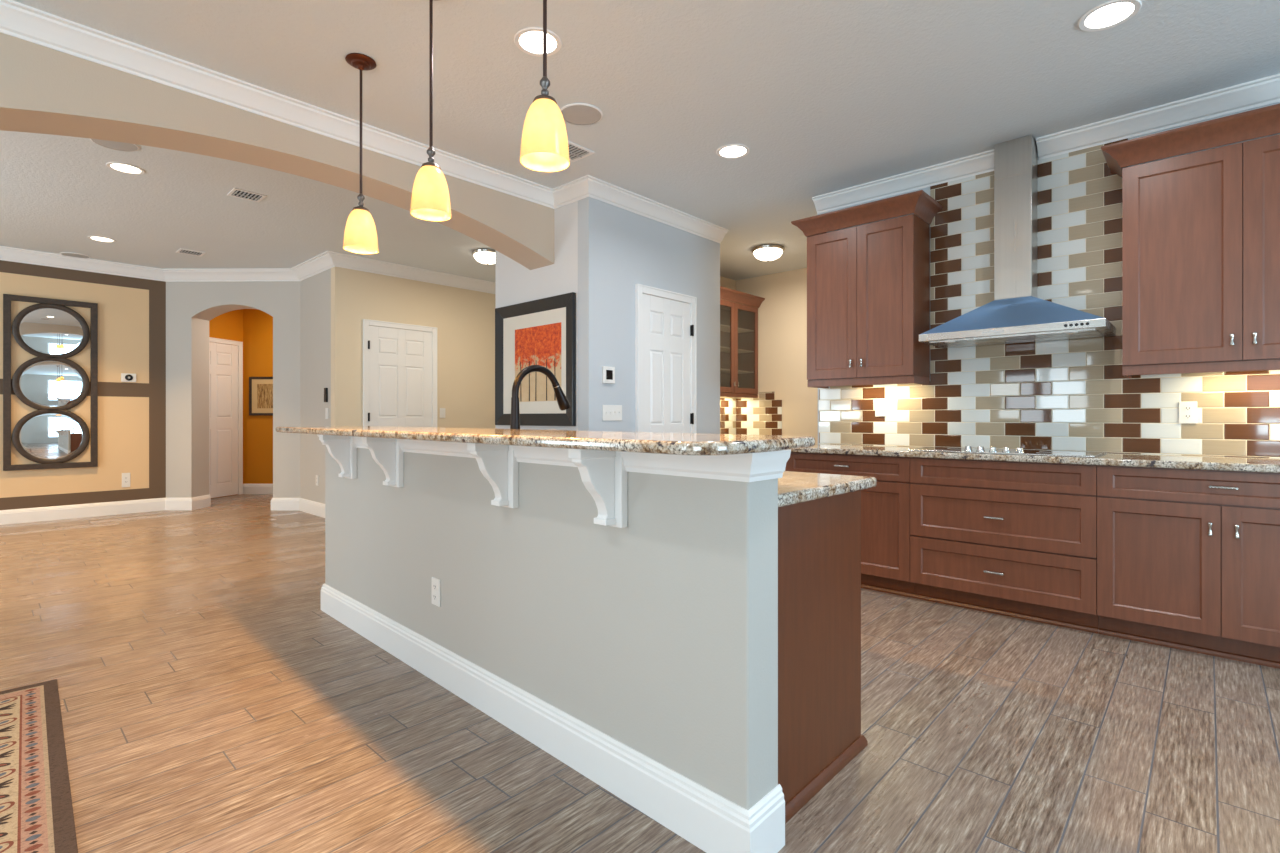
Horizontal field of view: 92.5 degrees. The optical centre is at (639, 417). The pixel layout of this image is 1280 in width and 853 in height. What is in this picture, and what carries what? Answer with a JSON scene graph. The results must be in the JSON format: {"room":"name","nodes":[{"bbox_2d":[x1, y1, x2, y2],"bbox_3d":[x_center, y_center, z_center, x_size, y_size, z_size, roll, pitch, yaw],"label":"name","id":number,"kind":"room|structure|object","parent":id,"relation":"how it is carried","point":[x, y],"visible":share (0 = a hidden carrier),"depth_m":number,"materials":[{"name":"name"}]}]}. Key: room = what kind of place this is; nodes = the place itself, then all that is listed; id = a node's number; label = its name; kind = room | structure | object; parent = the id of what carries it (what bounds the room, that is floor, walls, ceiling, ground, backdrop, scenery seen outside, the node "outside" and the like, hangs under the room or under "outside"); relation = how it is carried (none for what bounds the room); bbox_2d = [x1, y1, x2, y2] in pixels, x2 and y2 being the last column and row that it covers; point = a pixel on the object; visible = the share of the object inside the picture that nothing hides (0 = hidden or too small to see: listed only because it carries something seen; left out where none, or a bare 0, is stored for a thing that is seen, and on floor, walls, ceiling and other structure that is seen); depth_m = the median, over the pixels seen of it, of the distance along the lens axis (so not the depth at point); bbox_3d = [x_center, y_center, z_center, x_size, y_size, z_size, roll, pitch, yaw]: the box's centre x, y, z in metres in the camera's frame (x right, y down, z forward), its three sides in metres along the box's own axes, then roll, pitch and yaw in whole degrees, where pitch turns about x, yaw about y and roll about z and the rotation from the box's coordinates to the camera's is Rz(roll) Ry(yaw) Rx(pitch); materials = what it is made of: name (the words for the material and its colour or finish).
{"room":"kitchen","nodes":[
{"label":"kitchen","id":0,"kind":"room"},
{"bbox_2d":[0,260,165,509],"bbox_3d":[-7.529,-0.330,5.572,0.122,2.900,5.130,0,0,43],"label":"wall","id":1,"kind":"structure","parent":0,"point":[131,310],"depth_m":7.03,"materials":[{"name":"brown paint"}]},
{"bbox_2d":[3,294,97,470],"bbox_3d":[-6.401,-0.367,6.668,0.041,1.848,0.742,0,0,43],"label":"wall mirror","id":2,"kind":"object","parent":1,"relation":"attached to","point":[50,383],"visible":1,"depth_m":6.65,"materials":[{"name":"brown wood"}]},
{"bbox_2d":[19,413,82,458],"bbox_3d":[-6.407,0.204,6.674,0.012,0.516,0.516,0,0,43],"label":"mirror glass","id":3,"kind":"object","parent":2,"relation":"attached to","point":[41,435],"depth_m":6.66,"materials":[{"name":"silver metal"}]},
{"bbox_2d":[19,361,82,406],"bbox_3d":[-6.407,-0.367,6.674,0.012,0.516,0.516,0,0,43],"label":"mirror glass","id":4,"kind":"object","parent":2,"relation":"on","point":[41,383],"depth_m":6.66,"materials":[{"name":"silver metal"}]},
{"bbox_2d":[19,308,82,354],"bbox_3d":[-6.407,-0.938,6.674,0.012,0.516,0.516,0,0,43],"label":"mirror glass","id":5,"kind":"object","parent":2,"relation":"on","point":[42,331],"depth_m":6.66,"materials":[{"name":"silver metal"}]},
{"bbox_2d":[0,495,210,524],"bbox_3d":[-7.239,1.045,5.607,0.259,0.150,5.575,0,0,43],"label":"baseboard","id":6,"kind":"structure","parent":1,"relation":"attached to","point":[13,516],"depth_m":6.96,"materials":[{"name":"white paint"}]},
{"bbox_2d":[122,473,129,486],"bbox_3d":[-5.989,0.728,7.136,0.009,0.165,0.078,0,0,43],"label":"wall outlet","id":7,"kind":"object","parent":1,"relation":"attached to","point":[125,476],"visible":1,"depth_m":7.13,"materials":[{"name":"white plastic"}]},
{"bbox_2d":[121,373,135,381],"bbox_3d":[-5.963,-0.465,7.143,0.036,0.100,0.136,0,0,43],"label":"wall sensor","id":8,"kind":"object","parent":1,"relation":"attached to","point":[125,377],"visible":1,"depth_m":7.13,"materials":[{"name":"white plastic"}]},
{"bbox_2d":[0,246,494,293],"bbox_3d":[-5.380,-1.707,6.526,9.459,0.126,1.909,0,0,-27],"label":"trim","id":9,"kind":"structure","parent":1,"relation":"attached to","point":[327,260],"depth_m":7.15,"materials":[{"name":"white paint"}]},
{"bbox_2d":[209,309,242,498],"bbox_3d":[-6.043,-0.330,8.143,0.100,2.900,1.708,0,0,12],"label":"wall","id":10,"kind":"structure","parent":0,"point":[228,325],"depth_m":8.73,"materials":[{"name":"orange paint"}]},
{"bbox_2d":[209,337,242,497],"bbox_3d":[-5.897,0.009,8.476,0.042,2.222,0.924,0,0,12],"label":"door","id":11,"kind":"structure","parent":10,"relation":"in","point":[225,356],"depth_m":8.66,"materials":[{"name":"white paint"}]},
{"bbox_2d":[166,281,299,497],"bbox_3d":[-4.917,-0.330,7.551,1.643,2.900,0.300,0,0,1],"label":"wall","id":12,"kind":"structure","parent":0,"point":[190,306],"depth_m":7.41,"materials":[{"name":"beige paint"}]},
{"bbox_2d":[271,498,324,517],"bbox_3d":[-3.880,1.045,7.145,1.556,0.150,0.273,0,0,35],"label":"baseboard","id":13,"kind":"structure","parent":12,"relation":"attached to","point":[288,504],"depth_m":7.37,"materials":[{"name":"white paint"}]},
{"bbox_2d":[243,309,272,483],"bbox_3d":[-4.586,-0.330,9.024,2.455,2.900,0.100,0,0,0],"label":"wall","id":14,"kind":"structure","parent":0,"point":[257,324],"depth_m":8.97,"materials":[{"name":"orange paint"}]},
{"bbox_2d":[243,484,272,493],"bbox_3d":[-4.586,1.045,8.965,2.455,0.150,0.018,0,0,0],"label":"baseboard","id":15,"kind":"structure","parent":14,"relation":"attached to","point":[247,488],"depth_m":8.95,"materials":[{"name":"white paint"}]},
{"bbox_2d":[249,377,272,414],"bbox_3d":[-5.463,-0.312,8.957,0.500,0.565,0.021,0,0,0],"label":"framed print","id":16,"kind":"object","parent":14,"relation":"attached to","point":[260,388],"visible":0.53,"depth_m":8.96,"materials":[{"name":"brown wood"}]},
{"bbox_2d":[0,33,553,269],"bbox_3d":[-3.012,-1.480,2.385,0.300,0.600,6.600,0,0,43],"label":"beam","id":17,"kind":"structure","parent":0,"point":[44,90],"depth_m":3.13,"materials":[{"name":"paint"}]},
{"bbox_2d":[300,268,330,503],"bbox_3d":[-3.716,-0.330,7.117,0.950,2.900,0.120,0,0,43],"label":"wall","id":18,"kind":"structure","parent":0,"point":[315,291],"depth_m":7.08,"materials":[{"name":"beige paint"}]},
{"bbox_2d":[316,475,318,485],"bbox_3d":[-3.698,0.720,7.012,0.075,0.118,0.009,0,0,43],"label":"wall outlet","id":19,"kind":"object","parent":18,"relation":"attached to","point":[317,476],"visible":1,"depth_m":7.00,"materials":[{"name":"white plastic"}]},
{"bbox_2d":[324,388,327,401],"bbox_3d":[-3.498,-0.250,6.816,0.064,0.160,0.023,0,0,43],"label":"keypad","id":20,"kind":"object","parent":18,"relation":"attached to","point":[325,389],"visible":1,"depth_m":6.80,"materials":[{"name":"black plastic"}]},
{"bbox_2d":[325,408,327,418],"bbox_3d":[-3.486,-0.045,6.814,0.078,0.122,0.010,0,0,43],"label":"light switch","id":21,"kind":"object","parent":18,"relation":"attached to","point":[326,409],"visible":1,"depth_m":6.81,"materials":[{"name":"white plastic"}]},
{"bbox_2d":[331,267,494,428],"bbox_3d":[-2.355,-0.330,7.798,0.120,2.900,2.970,0,0,43],"label":"wall","id":22,"kind":"structure","parent":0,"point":[464,319],"depth_m":7.49,"materials":[{"name":"beige paint"}]},
{"bbox_2d":[363,319,436,426],"bbox_3d":[-2.786,0.007,7.187,0.078,2.225,0.896,0,0,43],"label":"door","id":23,"kind":"structure","parent":22,"relation":"attached to","point":[400,359],"depth_m":7.19,"materials":[{"name":"white paint"}]},
{"bbox_2d":[440,408,444,417],"bbox_3d":[-2.450,-0.056,7.600,0.010,0.122,0.078,0,0,43],"label":"light switch","id":24,"kind":"object","parent":22,"relation":"attached to","point":[442,410],"visible":1,"depth_m":7.59,"materials":[{"name":"white plastic"}]},
{"bbox_2d":[495,201,577,430],"bbox_3d":[-0.807,-0.330,4.923,1.060,2.900,0.120,0,0,43],"label":"wall","id":25,"kind":"structure","parent":0,"point":[515,283],"depth_m":4.71,"materials":[{"name":"grey paint"}]},
{"bbox_2d":[495,292,575,425],"bbox_3d":[-0.851,-0.429,4.858,1.000,0.987,0.033,0,0,43],"label":"framed print","id":26,"kind":"object","parent":25,"relation":"attached to","point":[542,332],"visible":0.98,"depth_m":4.82,"materials":[{"name":"black wood"}]},
{"bbox_2d":[325,445,777,809],"bbox_3d":[-0.761,0.602,2.561,2.940,1.036,0.148,0,0,43],"label":"wall","id":27,"kind":"structure","parent":0,"point":[657,633],"depth_m":1.88,"materials":[{"name":"paint"}]},
{"bbox_2d":[319,435,356,478],"bbox_3d":[-1.587,0.203,3.209,0.105,0.240,0.162,0,0,44],"label":"corbel","id":28,"kind":"object","parent":27,"relation":"attached to","point":[342,449],"visible":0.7,"depth_m":3.21,"materials":[{"name":"white paint"}]},
{"bbox_2d":[362,437,403,486],"bbox_3d":[-1.189,0.203,2.819,0.105,0.240,0.162,0,0,44],"label":"corbel","id":29,"kind":"object","parent":27,"relation":"attached to","point":[387,453],"visible":0.76,"depth_m":2.82,"materials":[{"name":"white paint"}]},
{"bbox_2d":[432,577,439,606],"bbox_3d":[-0.873,0.745,2.616,0.072,0.116,0.009,0,0,45],"label":"wall outlet","id":30,"kind":"object","parent":27,"relation":"attached to","point":[435,582],"visible":1,"depth_m":2.61,"materials":[{"name":"white plastic"}]},
{"bbox_2d":[467,443,518,507],"bbox_3d":[-0.528,0.203,2.171,0.105,0.240,0.162,0,0,44],"label":"corbel","id":31,"kind":"object","parent":27,"relation":"attached to","point":[498,464],"visible":0.77,"depth_m":2.17,"materials":[{"name":"white paint"}]},
{"bbox_2d":[276,426,814,454],"bbox_3d":[-0.775,0.067,2.561,3.114,0.030,0.559,0,0,44],"label":"countertop","id":32,"kind":"structure","parent":27,"relation":"on","point":[639,442],"depth_m":1.68,"materials":[{"name":"beige stone"}]},
{"bbox_2d":[321,583,784,852],"bbox_3d":[-0.767,1.044,2.554,2.976,0.153,0.166,0,0,43],"label":"baseboard","id":33,"kind":"structure","parent":27,"relation":"attached to","point":[713,823],"depth_m":1.90,"materials":[{"name":"white paint"}]},
{"bbox_2d":[317,434,790,481],"bbox_3d":[-0.774,0.120,2.548,3.012,0.076,0.185,0,0,43],"label":"trim","id":34,"kind":"structure","parent":27,"relation":"attached to","point":[750,467],"depth_m":1.66,"materials":[{"name":"white paint"}]},
{"bbox_2d":[568,449,627,527],"bbox_3d":[-0.130,0.203,1.781,0.105,0.240,0.162,0,0,44],"label":"corbel","id":35,"kind":"object","parent":27,"relation":"attached to","point":[603,474],"visible":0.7,"depth_m":1.78,"materials":[{"name":"white paint"}]},
{"bbox_2d":[0,494,1279,852],"bbox_3d":[-1.373,1.160,3.593,16.300,0.080,11.000,0,0,43],"label":"floor","id":36,"kind":"structure","parent":0,"point":[210,702],"depth_m":2.22,"materials":[{"name":"brown wood"}]},
{"bbox_2d":[0,679,77,852],"bbox_3d":[-2.227,1.115,0.800,2.900,0.009,2.200,0,0,45],"label":"area rug","id":37,"kind":"object","parent":36,"relation":"on","point":[37,816],"visible":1,"depth_m":1.90,"materials":[{"name":"beige fabric"}]},
{"bbox_2d":[778,490,867,823],"bbox_3d":[-0.486,0.681,2.839,2.866,0.878,0.630,0,0,43],"label":"base cabinet","id":38,"kind":"object","parent":36,"relation":"on","point":[819,540],"visible":0.27,"depth_m":1.86,"materials":[{"name":"brown wood"}]},
{"bbox_2d":[778,471,875,506],"bbox_3d":[-0.462,0.224,2.853,2.882,0.036,0.681,0,0,43],"label":"countertop","id":39,"kind":"structure","parent":38,"relation":"on","point":[793,487],"depth_m":1.91,"materials":[{"name":"beige stone"}]},
{"bbox_2d":[510,365,569,428],"bbox_3d":[-0.514,-0.025,3.024,0.139,0.462,0.366,0,0,43],"label":"kitchen faucet","id":40,"kind":"object","parent":39,"relation":"on","point":[563,403],"visible":0.77,"depth_m":2.93,"materials":[{"name":"brown metal"}]},
{"bbox_2d":[510,397,519,428],"bbox_3d":[-0.590,0.056,2.893,0.072,0.300,0.072,0,0,43],"label":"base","id":41,"kind":"object","parent":40,"relation":"attached to","point":[515,413],"depth_m":2.88,"materials":[{"name":"brown metal"}]},
{"bbox_2d":[785,452,914,597],"bbox_3d":[1.534,0.681,4.248,0.851,0.878,0.643,0,0,43],"label":"base cabinet","id":42,"kind":"object","parent":36,"relation":"on","point":[885,507],"visible":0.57,"depth_m":3.88,"materials":[{"name":"brown wood"}]},
{"bbox_2d":[910,457,1098,633],"bbox_3d":[2.185,0.681,3.644,0.921,0.878,0.643,0,0,43],"label":"base cabinet","id":43,"kind":"object","parent":36,"relation":"on","point":[1006,538],"visible":0.99,"depth_m":3.40,"materials":[{"name":"brown wood"}]},
{"bbox_2d":[1097,465,1279,668],"bbox_3d":[2.860,0.681,3.018,0.919,0.878,0.643,0,0,43],"label":"base cabinet","id":44,"kind":"object","parent":36,"relation":"on","point":[1188,559],"visible":0.99,"depth_m":2.89,"materials":[{"name":"brown wood"}]},
{"bbox_2d":[791,444,1279,472],"bbox_3d":[2.205,0.224,3.627,2.740,0.036,0.642,0,0,43],"label":"countertop","id":45,"kind":"structure","parent":44,"relation":"on","point":[1247,464],"depth_m":3.23,"materials":[{"name":"beige stone"}]},
{"bbox_2d":[908,446,1106,456],"bbox_3d":[2.168,0.188,3.649,0.935,0.036,0.500,0,0,43],"label":"cooktop","id":46,"kind":"object","parent":45,"relation":"in","point":[968,449],"visible":1,"depth_m":3.53,"materials":[{"name":"metal"}]},
{"bbox_2d":[0,0,1279,281],"bbox_3d":[-1.373,-1.817,3.593,16.300,0.225,11.000,0,0,43],"label":"ceiling","id":47,"kind":"structure","parent":0,"point":[824,96],"depth_m":3.25,"materials":[{"name":"paint"}]},
{"bbox_2d":[60,252,90,258],"bbox_3d":[-6.153,-1.766,6.674,0.244,0.008,0.244,0,0,43],"label":"ceiling speaker","id":48,"kind":"object","parent":47,"relation":"attached to","point":[71,254],"visible":1,"depth_m":6.66,"materials":[{"name":"white paint"}]},
{"bbox_2d":[62,253,88,257],"bbox_3d":[-6.153,-1.765,6.674,0.228,0.008,0.228,0,0,43],"label":"grille","id":49,"kind":"object","parent":48,"relation":"attached to","point":[78,255],"depth_m":6.66,"materials":[{"name":"white metal"}]},
{"bbox_2d":[88,236,115,242],"bbox_3d":[-5.335,-1.766,6.071,0.216,0.005,0.216,0,0,43],"label":"recessed light","id":50,"kind":"object","parent":47,"relation":"in","point":[96,238],"visible":1,"depth_m":6.08,"materials":[{"name":"white"}]},
{"bbox_2d":[89,138,138,151],"bbox_3d":[-3.382,-1.766,3.942,0.244,0.008,0.244,0,0,43],"label":"ceiling speaker","id":51,"kind":"object","parent":47,"relation":"attached to","point":[120,146],"visible":0.61,"depth_m":3.97,"materials":[{"name":"white paint"}]},
{"bbox_2d":[106,162,144,174],"bbox_3d":[-3.649,-1.766,4.345,0.216,0.005,0.216,0,0,43],"label":"recessed light","id":52,"kind":"object","parent":47,"relation":"in","point":[117,166],"visible":1,"depth_m":4.34,"materials":[{"name":"white paint"}]},
{"bbox_2d":[176,248,205,255],"bbox_3d":[-4.806,-1.764,6.553,0.210,0.012,0.224,0,0,43],"label":"ceiling vent","id":53,"kind":"object","parent":47,"relation":"in","point":[183,251],"visible":1,"depth_m":6.54,"materials":[{"name":"white metal"}]},
{"bbox_2d":[227,188,266,201],"bbox_3d":[-3.124,-1.764,4.867,0.210,0.012,0.224,0,0,43],"label":"ceiling vent","id":54,"kind":"object","parent":47,"relation":"in","point":[239,193],"visible":1,"depth_m":4.86,"materials":[{"name":"white metal"}]},
{"bbox_2d":[343,53,378,253],"bbox_3d":[-1.334,-1.253,2.928,0.156,0.902,0.156,0,0,43],"label":"pendant light","id":55,"kind":"object","parent":47,"relation":"hanging from","point":[360,235],"visible":1,"depth_m":2.90,"materials":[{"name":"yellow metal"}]},
{"bbox_2d":[410,0,451,220],"bbox_3d":[-0.828,-1.253,2.425,0.156,0.902,0.156,0,0,43],"label":"pendant light","id":56,"kind":"object","parent":47,"relation":"hanging from","point":[430,200],"visible":1,"depth_m":2.40,"materials":[{"name":"beige glass"}]},
{"bbox_2d":[472,248,494,264],"bbox_3d":[-1.633,-1.703,6.562,0.330,0.134,0.330,0,0,43],"label":"flush light","id":57,"kind":"object","parent":47,"relation":"attached to","point":[485,256],"visible":0.81,"depth_m":6.45,"materials":[{"name":"white glass"}]},
{"bbox_2d":[514,27,561,56],"bbox_3d":[-0.463,-1.702,2.780,0.216,0.005,0.216,0,0,43],"label":"recessed light","id":58,"kind":"object","parent":47,"relation":"in","point":[529,40],"visible":0.93,"depth_m":2.77,"materials":[{"name":"white paint"}]},
{"bbox_2d":[520,0,569,171],"bbox_3d":[-0.299,-1.253,1.923,0.156,0.902,0.156,0,0,43],"label":"pendant light","id":59,"kind":"object","parent":47,"relation":"hanging from","point":[544,143],"visible":1,"depth_m":1.88,"materials":[{"name":"beige glass"}]},
{"bbox_2d":[560,103,602,125],"bbox_3d":[-0.331,-1.700,3.441,0.244,0.008,0.244,0,0,43],"label":"ceiling speaker","id":60,"kind":"object","parent":47,"relation":"attached to","point":[582,114],"visible":0.91,"depth_m":3.43,"materials":[{"name":"white paint"}]},
{"bbox_2d":[568,141,594,161],"bbox_3d":[-0.441,-1.698,3.921,0.210,0.012,0.224,0,0,43],"label":"ceiling vent","id":61,"kind":"object","parent":47,"relation":"in","point":[576,152],"visible":0.63,"depth_m":3.92,"materials":[{"name":"white metal"}]},
{"bbox_2d":[716,144,749,158],"bbox_3d":[0.595,-1.702,3.921,0.216,0.005,0.216,0,0,43],"label":"recessed light","id":62,"kind":"object","parent":47,"relation":"in","point":[730,151],"visible":1,"depth_m":3.92,"materials":[{"name":"white"}]},
{"bbox_2d":[751,244,784,261],"bbox_3d":[1.290,-1.638,6.169,0.330,0.134,0.330,0,0,43],"label":"flush light","id":63,"kind":"object","parent":47,"relation":"attached to","point":[766,252],"visible":1,"depth_m":6.07,"materials":[{"name":"white glass"}]},
{"bbox_2d":[1078,0,1141,31],"bbox_3d":[1.986,-1.702,2.592,0.216,0.005,0.216,0,0,43],"label":"recessed light","id":64,"kind":"object","parent":47,"relation":"in","point":[1112,13],"visible":1,"depth_m":2.59,"materials":[{"name":"white"}]},
{"bbox_2d":[578,197,719,433],"bbox_3d":[0.139,-0.330,5.075,0.120,2.900,1.630,0,0,43],"label":"wall","id":65,"kind":"structure","parent":0,"point":[619,249],"depth_m":4.72,"materials":[{"name":"paint"}]},
{"bbox_2d":[0,0,728,242],"bbox_3d":[-2.169,-1.653,2.714,0.488,0.105,8.230,0,0,43],"label":"trim","id":66,"kind":"structure","parent":65,"relation":"attached to","point":[18,20],"depth_m":3.30,"materials":[{"name":"white paint"}]},
{"bbox_2d":[602,366,614,383],"bbox_3d":[-0.234,-0.317,4.571,0.019,0.126,0.120,0,0,43],"label":"wall thermostat","id":67,"kind":"object","parent":65,"relation":"attached to","point":[608,373],"visible":1,"depth_m":4.56,"materials":[{"name":"white plastic"}]},
{"bbox_2d":[602,405,621,420],"bbox_3d":[-0.215,-0.034,4.593,0.016,0.114,0.199,0,0,43],"label":"light switch","id":68,"kind":"object","parent":65,"relation":"attached to","point":[609,412],"visible":1,"depth_m":4.59,"materials":[{"name":"white plastic"}]},
{"bbox_2d":[635,284,696,432],"bbox_3d":[0.244,0.037,5.043,0.078,2.165,0.748,0,0,43],"label":"door","id":69,"kind":"structure","parent":65,"relation":"in","point":[665,320],"depth_m":5.04,"materials":[{"name":"white paint"}]},
{"bbox_2d":[720,276,735,398],"bbox_3d":[0.547,-0.330,7.015,0.120,2.900,1.770,0,0,43],"label":"wall","id":70,"kind":"structure","parent":0,"point":[724,282],"depth_m":7.51,"materials":[{"name":"beige paint"}]},
{"bbox_2d":[720,286,764,397],"bbox_3d":[0.994,-0.833,7.098,0.412,1.196,1.164,0,0,43],"label":"upper cabinet","id":71,"kind":"object","parent":70,"relation":"attached to","point":[738,322],"visible":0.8,"depth_m":7.34,"materials":[{"name":"brown wood"}]},
{"bbox_2d":[720,324,753,332],"bbox_3d":[0.950,-1.046,7.139,0.268,0.012,0.962,0,0,43],"label":"shelf","id":72,"kind":"object","parent":71,"relation":"attached to","point":[723,328],"depth_m":7.32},
{"bbox_2d":[720,346,753,352],"bbox_3d":[0.950,-0.796,7.139,0.268,0.012,0.962,0,0,43],"label":"shelf","id":73,"kind":"object","parent":71,"relation":"attached to","point":[722,349],"depth_m":7.33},
{"bbox_2d":[720,368,753,373],"bbox_3d":[0.950,-0.546,7.139,0.268,0.012,0.962,0,0,43],"label":"shelf","id":74,"kind":"object","parent":71,"relation":"attached to","point":[722,371],"depth_m":7.35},
{"bbox_2d":[720,392,757,397],"bbox_3d":[1.075,-0.257,7.024,0.016,0.044,1.000,0,0,43],"label":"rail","id":75,"kind":"object","parent":71,"relation":"attached to","point":[723,394],"depth_m":7.11,"materials":[{"name":"brown wood"}]},
{"bbox_2d":[720,392,781,434],"bbox_3d":[0.953,-0.045,6.891,0.645,0.520,1.400,0,0,43],"label":"backsplash","id":76,"kind":"structure","parent":70,"relation":"attached to","point":[762,415],"depth_m":7.42,"materials":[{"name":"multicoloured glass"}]},
{"bbox_2d":[736,268,817,443],"bbox_3d":[1.989,-0.330,6.967,2.300,2.900,0.120,0,0,43],"label":"wall","id":77,"kind":"structure","parent":0,"point":[782,316],"depth_m":7.14,"materials":[{"name":"beige paint"}]},
{"bbox_2d":[818,102,1279,457],"bbox_3d":[3.919,-0.330,2.571,6.750,2.900,0.140,0,0,43],"label":"wall","id":78,"kind":"structure","parent":0,"point":[927,190],"depth_m":3.45,"materials":[{"name":"paint"}]},
{"bbox_2d":[791,190,941,388],"bbox_3d":[1.590,-0.835,4.349,0.924,1.220,0.404,0,0,43],"label":"upper cabinet","id":79,"kind":"object","parent":78,"relation":"attached to","point":[868,285],"visible":1,"depth_m":4.21,"materials":[{"name":"brown wood"}]},
{"bbox_2d":[808,376,929,388],"bbox_3d":[1.622,-0.250,4.383,0.760,0.050,0.310,0,0,43],"label":"rail","id":80,"kind":"object","parent":79,"relation":"attached to","point":[813,381],"depth_m":4.25,"materials":[{"name":"brown wood"}]},
{"bbox_2d":[812,149,993,213],"bbox_3d":[1.828,-1.653,4.348,1.265,0.105,0.098,0,0,43],"label":"trim","id":81,"kind":"structure","parent":78,"relation":"attached to","point":[983,162],"depth_m":4.30,"materials":[{"name":"white paint"}]},
{"bbox_2d":[919,135,1115,347],"bbox_3d":[2.248,-1.085,3.688,0.940,1.239,0.476,0,0,43],"label":"range hood","id":82,"kind":"object","parent":78,"relation":"attached to","point":[1016,314],"visible":1,"depth_m":3.72,"materials":[{"name":"metal"}]},
{"bbox_2d":[819,138,1279,457],"bbox_3d":[2.415,-0.697,3.865,2.755,1.805,0.008,0,0,43],"label":"tile backsplash","id":83,"kind":"structure","parent":78,"relation":"attached to","point":[1065,394],"depth_m":3.74,"materials":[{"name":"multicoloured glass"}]},
{"bbox_2d":[875,401,885,416],"bbox_3d":[1.753,-0.065,4.467,0.075,0.116,0.010,0,0,43],"label":"wall outlet","id":84,"kind":"object","parent":83,"relation":"attached to","point":[880,406],"visible":1,"depth_m":4.46,"materials":[{"name":"white plastic"}]},
{"bbox_2d":[1179,401,1196,423],"bbox_3d":[2.979,-0.027,3.329,0.075,0.120,0.009,0,0,43],"label":"wall outlet","id":85,"kind":"object","parent":83,"relation":"attached to","point":[1187,410],"visible":1,"depth_m":3.33,"materials":[{"name":"white plastic"}]},
{"bbox_2d":[1184,406,1191,410],"bbox_3d":[2.977,-0.049,3.327,0.034,0.029,0.002,0,0,43],"label":"socket","id":86,"kind":"object","parent":85,"relation":"attached to","point":[1186,408],"depth_m":3.33,"materials":[{"name":"white plastic"}]},
{"bbox_2d":[1184,414,1191,418],"bbox_3d":[2.977,-0.005,3.327,0.034,0.029,0.002,0,0,43],"label":"socket","id":87,"kind":"object","parent":85,"relation":"attached to","point":[1186,416],"depth_m":3.33,"materials":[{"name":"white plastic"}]},
{"bbox_2d":[1036,74,1279,159],"bbox_3d":[4.380,-1.653,1.980,5.271,0.105,0.098,0,0,43],"label":"trim","id":88,"kind":"structure","parent":78,"relation":"attached to","point":[1263,91],"depth_m":3.37,"materials":[{"name":"white paint"}]},
{"bbox_2d":[1101,103,1279,377],"bbox_3d":[2.994,-0.835,3.047,1.084,1.220,0.404,0,0,43],"label":"upper cabinet","id":89,"kind":"object","parent":78,"relation":"attached to","point":[1201,230],"visible":1,"depth_m":3.06,"materials":[{"name":"brown wood"}]},
{"bbox_2d":[1122,359,1279,377],"bbox_3d":[3.026,-0.250,3.081,0.920,0.050,0.310,0,0,43],"label":"rail","id":90,"kind":"object","parent":89,"relation":"attached to","point":[1176,366],"depth_m":3.08,"materials":[{"name":"brown wood"}]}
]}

